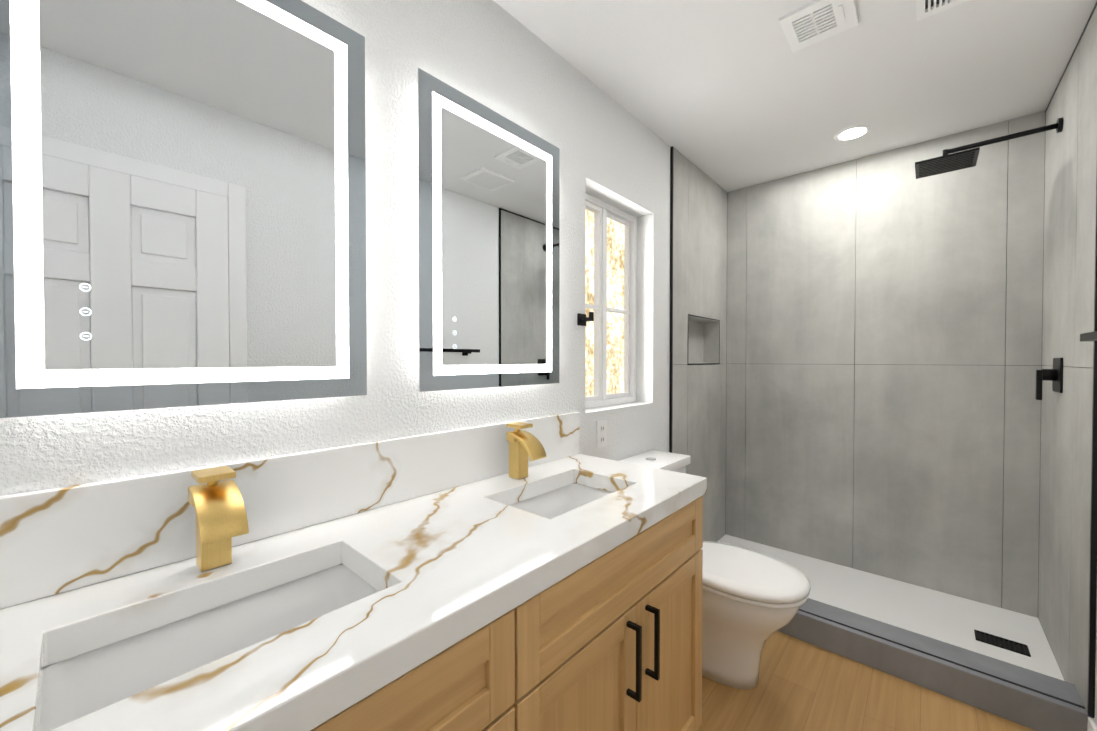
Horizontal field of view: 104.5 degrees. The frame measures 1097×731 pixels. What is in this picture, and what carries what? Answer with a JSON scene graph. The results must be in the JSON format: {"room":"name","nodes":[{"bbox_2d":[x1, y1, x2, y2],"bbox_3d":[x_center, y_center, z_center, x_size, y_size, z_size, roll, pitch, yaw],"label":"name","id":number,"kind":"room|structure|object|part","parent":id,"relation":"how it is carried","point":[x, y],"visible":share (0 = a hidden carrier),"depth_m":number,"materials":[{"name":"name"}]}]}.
{"room":"bathroom","nodes":[
{"label":"bathroom","id":0,"kind":"room"},
{"bbox_2d":[0,0,669,495],"bbox_3d":[-0.070,0.035,1.632,0.160,2.440,3.950,1,1,42],"label":"wall","id":1,"kind":"structure","parent":0,"point":[494,56],"depth_m":1.18,"materials":[{"name":"white paint"}]},
{"bbox_2d":[0,0,366,417],"bbox_3d":[-0.651,-0.359,0.831,0.033,0.870,0.580,1,1,42],"label":"mirror","id":2,"kind":"object","parent":1,"relation":"attached to","point":[182,203],"visible":1,"depth_m":0.78,"materials":[{"name":"white mirror"}]},
{"bbox_2d":[0,412,578,608],"bbox_3d":[-0.471,0.278,1.050,0.020,0.168,1.765,1,1,42],"label":"backsplash","id":3,"kind":"structure","parent":1,"relation":"attached to","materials":[{"name":"stone"}]},
{"bbox_2d":[417,68,559,391],"bbox_3d":[-0.166,-0.367,1.373,0.033,0.870,0.585,1,1,42],"label":"mirror","id":4,"kind":"object","parent":1,"relation":"attached to","point":[488,235],"visible":1,"depth_m":1.31,"materials":[{"name":"white mirror"}]},
{"bbox_2d":[577,312,593,325],"bbox_3d":[0.154,-0.188,1.716,0.057,0.052,0.048,1,1,42],"label":"robe hook","id":5,"kind":"object","parent":1,"relation":"attached to","point":[582,319],"visible":1,"depth_m":1.71,"materials":[{"name":"black metal"}]},
{"bbox_2d":[596,420,606,447],"bbox_3d":[0.232,0.297,1.847,0.007,0.116,0.072,1,1,42],"label":"electrical outlet plate","id":6,"kind":"object","parent":1,"relation":"attached to","point":[601,433],"visible":1,"depth_m":1.84,"materials":[{"name":"white plastic"}]},
{"bbox_2d":[585,193,636,408],"bbox_3d":[0.253,-0.293,2.056,0.060,0.973,0.578,1,1,42],"label":"window","id":7,"kind":"structure","parent":1,"relation":"in","point":[602,211],"depth_m":2.06,"materials":[{"name":"white"}]},
{"bbox_2d":[672,148,726,541],"bbox_3d":[0.957,0.022,2.651,0.012,2.439,0.837,1,1,42],"label":"shower wall tile","id":8,"kind":"structure","parent":1,"relation":"attached to","point":[699,287],"depth_m":2.62,"materials":[{"name":"tile"}]},
{"bbox_2d":[687,314,719,364],"bbox_3d":[0.981,-0.154,2.667,0.002,0.298,0.508,1,1,42],"label":"trim","id":9,"kind":"structure","parent":1,"relation":"attached to","point":[719,339],"depth_m":2.73,"materials":[{"name":"black"}]},
{"bbox_2d":[688,316,718,363],"bbox_3d":[0.940,-0.154,2.705,0.112,0.290,0.500,1,1,42],"label":"lining","id":10,"kind":"object","parent":1,"relation":"in","point":[703,340],"visible":0.6,"depth_m":2.86,"materials":[{"name":"tile"}]},
{"bbox_2d":[669,2,1096,717],"bbox_3d":[1.496,-0.032,2.160,1.469,2.318,0.849,1,1,42],"label":"trim","id":11,"kind":"structure","parent":1,"relation":"attached to","point":[1093,600],"depth_m":1.37,"materials":[{"name":"black metal"}]},
{"bbox_2d":[494,0,1096,192],"bbox_3d":[0.515,-1.208,1.092,1.730,0.060,3.950,1,1,42],"label":"ceiling","id":12,"kind":"structure","parent":0,"point":[729,95],"depth_m":1.71,"materials":[{"name":"white paint"}]},
{"bbox_2d":[779,0,857,52],"bbox_3d":[0.927,-1.176,1.455,0.200,0.012,0.200,1,1,42],"label":"ceiling vent","id":13,"kind":"object","parent":12,"relation":"in","point":[816,21],"visible":1,"depth_m":1.45,"materials":[{"name":"white plastic"}]},
{"bbox_2d":[834,125,871,140],"bbox_3d":[1.559,-1.189,2.178,0.156,0.006,0.156,1,1,42],"label":"recessed light","id":14,"kind":"object","parent":12,"relation":"in","point":[852,133],"visible":1,"depth_m":2.17,"materials":[{"name":"white"}]},
{"bbox_2d":[916,0,968,20],"bbox_3d":[1.245,-1.174,1.272,0.220,0.012,0.270,1,1,42],"label":"ceiling vent","id":15,"kind":"object","parent":12,"relation":"in","point":[926,8],"visible":1,"depth_m":1.39,"materials":[{"name":"white plastic"}]},
{"bbox_2d":[697,631,1035,730],"bbox_3d":[0.515,1.292,1.125,1.730,0.060,3.950,1,1,42],"label":"floor","id":16,"kind":"structure","parent":0,"point":[803,685],"depth_m":1.58,"materials":[{"name":"brown wood"}]},
{"bbox_2d":[296,488,706,730],"bbox_3d":[-0.270,0.840,0.874,0.564,0.849,1.736,1,1,42],"label":"bathroom vanity","id":17,"kind":"object","parent":16,"relation":"on","point":[613,642],"depth_m":0.89,"materials":[{"name":"brown wood"}]},
{"bbox_2d":[0,452,706,730],"bbox_3d":[-0.279,0.389,0.881,0.534,0.050,1.766,1,1,42],"label":"countertop","id":18,"kind":"structure","parent":17,"relation":"on","point":[438,563],"depth_m":0.70,"materials":[{"name":"white stone"}]},
{"bbox_2d":[56,560,371,715],"bbox_3d":[-0.474,0.483,0.657,0.273,0.155,0.428,1,1,42],"label":"sink","id":19,"kind":"object","parent":18,"relation":"in","point":[92,671],"depth_m":0.71,"materials":[{"name":"white ceramic"}]},
{"bbox_2d":[184,464,251,571],"bbox_3d":[-0.591,0.280,0.760,0.121,0.172,0.066,1,1,42],"label":"faucet","id":20,"kind":"object","parent":18,"relation":"on","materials":[{"name":"gold metal"}]},
{"bbox_2d":[504,420,547,479],"bbox_3d":[-0.072,0.272,1.341,0.121,0.172,0.066,1,1,42],"label":"faucet","id":21,"kind":"object","parent":18,"relation":"on","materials":[{"name":"gold metal"}]},
{"bbox_2d":[512,480,607,515],"bbox_3d":[0.046,0.475,1.238,0.273,0.155,0.428,1,1,42],"label":"sink","id":22,"kind":"object","parent":18,"relation":"in","point":[551,500],"depth_m":1.41,"materials":[{"name":"white ceramic"}]},
{"bbox_3d":[-0.216,0.877,0.580,0.020,0.560,0.452,1,1,42],"label":"door","id":23,"kind":"part","parent":17,"relation":"part of","materials":[{"name":"brown wood"}]},
{"bbox_3d":[0.075,0.873,0.905,0.020,0.560,0.408,1,1,42],"label":"door","id":24,"kind":"part","parent":17,"relation":"part of","materials":[{"name":"brown wood"}]},
{"bbox_3d":[0.202,0.698,1.004,0.035,0.174,0.010,1,1,42],"label":"handle","id":25,"kind":"part","parent":17,"relation":"part of","materials":[{"name":"black metal"}]},
{"bbox_3d":[0.262,0.697,1.071,0.035,0.174,0.010,1,1,42],"label":"handle","id":26,"kind":"part","parent":17,"relation":"part of","materials":[{"name":"black"}]},
{"bbox_3d":[0.348,0.869,1.211,0.020,0.560,0.408,1,1,42],"label":"door","id":27,"kind":"part","parent":17,"relation":"part of","materials":[{"name":"brown wood"}]},
{"bbox_2d":[619,450,810,689],"bbox_3d":[0.675,0.843,1.794,0.738,0.819,0.400,1,1,42],"label":"toilet","id":28,"kind":"object","parent":16,"relation":"on","point":[752,601],"visible":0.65,"depth_m":1.63,"materials":[{"name":"white ceramic"}]},
{"bbox_3d":[0.476,0.453,1.967,0.204,0.043,0.400,1,1,42],"label":"lid","id":29,"kind":"part","parent":28,"relation":"part of","materials":[{"name":"white ceramic"}]},
{"bbox_3d":[0.474,0.670,1.972,0.186,0.390,0.380,1,1,42],"label":"tank","id":30,"kind":"part","parent":28,"relation":"part of","materials":[{"name":"white ceramic"}]},
{"bbox_3d":[0.690,1.055,1.783,0.640,0.396,0.354,1,1,42],"label":"bowl","id":31,"kind":"part","parent":28,"relation":"part of","materials":[{"name":"white ceramic"}]},
{"bbox_3d":[0.750,0.828,1.727,0.539,0.056,0.390,1,1,42],"label":"seat","id":32,"kind":"part","parent":28,"relation":"part of","materials":[{"name":"white plastic"}]},
{"bbox_2d":[717,534,1063,680],"bbox_3d":[1.558,1.219,2.246,1.445,0.055,0.662,1,1,42],"label":"pan","id":33,"kind":"object","parent":16,"relation":"on","point":[945,617],"visible":0.57,"depth_m":2.07,"materials":[{"name":"white ceramic"}]},
{"bbox_2d":[974,629,1030,656],"bbox_3d":[1.952,1.195,1.831,0.160,0.005,0.090,1,1,42],"label":"shower drain","id":34,"kind":"object","parent":33,"relation":"on","point":[1004,643],"visible":1,"depth_m":1.83,"materials":[{"name":"black metal"}]},
{"bbox_2d":[777,598,1091,730],"bbox_3d":[1.279,1.191,1.933,1.469,0.120,0.175,1,1,42],"label":"curb","id":35,"kind":"object","parent":16,"relation":"on","point":[1030,709],"visible":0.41,"depth_m":1.64,"materials":[{"name":"tile"}]},
{"bbox_2d":[799,609,1084,708],"bbox_3d":[1.243,1.132,1.893,1.469,0.003,0.012,1,1,42],"label":"joint","id":36,"kind":"object","parent":35,"relation":"on","point":[1040,692],"visible":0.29,"depth_m":1.62,"materials":[{"name":"black"}]},
{"bbox_2d":[1093,604,1096,724],"bbox_3d":[1.123,0.049,0.565,0.100,2.440,3.950,1,1,42],"label":"wall","id":37,"kind":"structure","parent":0,"point":[1095,719],"depth_m":1.36,"materials":[{"name":"white paint"}]},
{"bbox_2d":[1038,6,1096,710],"bbox_3d":[2.043,0.035,1.680,0.012,2.439,0.837,1,1,42],"label":"shower wall tile","id":38,"kind":"structure","parent":37,"relation":"attached to","point":[1068,320],"depth_m":1.60,"materials":[{"name":"tile"}]},
{"bbox_2d":[915,117,1063,178],"bbox_3d":[1.924,-0.966,1.881,0.452,0.090,0.210,1,1,42],"label":"shower head","id":39,"kind":"object","parent":38,"relation":"attached to","point":[947,161],"visible":1,"depth_m":1.91},
{"bbox_2d":[1035,358,1062,399],"bbox_3d":[2.056,0.056,1.750,0.062,0.175,0.140,1,1,42],"label":"shower valve","id":40,"kind":"object","parent":38,"relation":"attached to","point":[1054,375],"visible":1,"depth_m":1.74,"materials":[{"name":"black metal"}]},
{"bbox_2d":[1080,331,1096,341],"bbox_3d":[1.315,-0.065,0.919,0.085,0.044,0.735,1,1,42],"label":"towel rail","id":41,"kind":"object","parent":37,"relation":"attached to","point":[1088,336],"visible":1,"depth_m":1.16,"materials":[{"name":"black metal"}]},
{"bbox_2d":[1087,717,1096,730],"bbox_3d":[1.216,1.209,0.771,0.013,0.115,1.639,1,1,42],"label":"baseboard","id":42,"kind":"structure","parent":37,"relation":"attached to","point":[1091,725],"depth_m":1.34,"materials":[{"name":"white"}]},
{"bbox_3d":[1.820,0.023,2.524,1.470,2.440,0.100,1,1,42],"label":"wall","id":43,"kind":"structure","parent":0,"visible":0},
{"bbox_2d":[725,111,1045,617],"bbox_3d":[1.783,0.024,2.482,1.468,2.439,0.012,1,1,42],"label":"shower wall tile","id":44,"kind":"structure","parent":43,"relation":"attached to","point":[884,348],"depth_m":2.35,"materials":[{"name":"tile"}]},
{"label":"outside","id":45,"kind":"structure","parent":0,"visible":0},
{"bbox_2d":[585,209,623,395],"bbox_3d":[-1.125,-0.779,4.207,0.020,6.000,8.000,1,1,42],"label":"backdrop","id":46,"kind":"structure","parent":45,"point":[612,321],"depth_m":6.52,"materials":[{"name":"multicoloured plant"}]}
]}

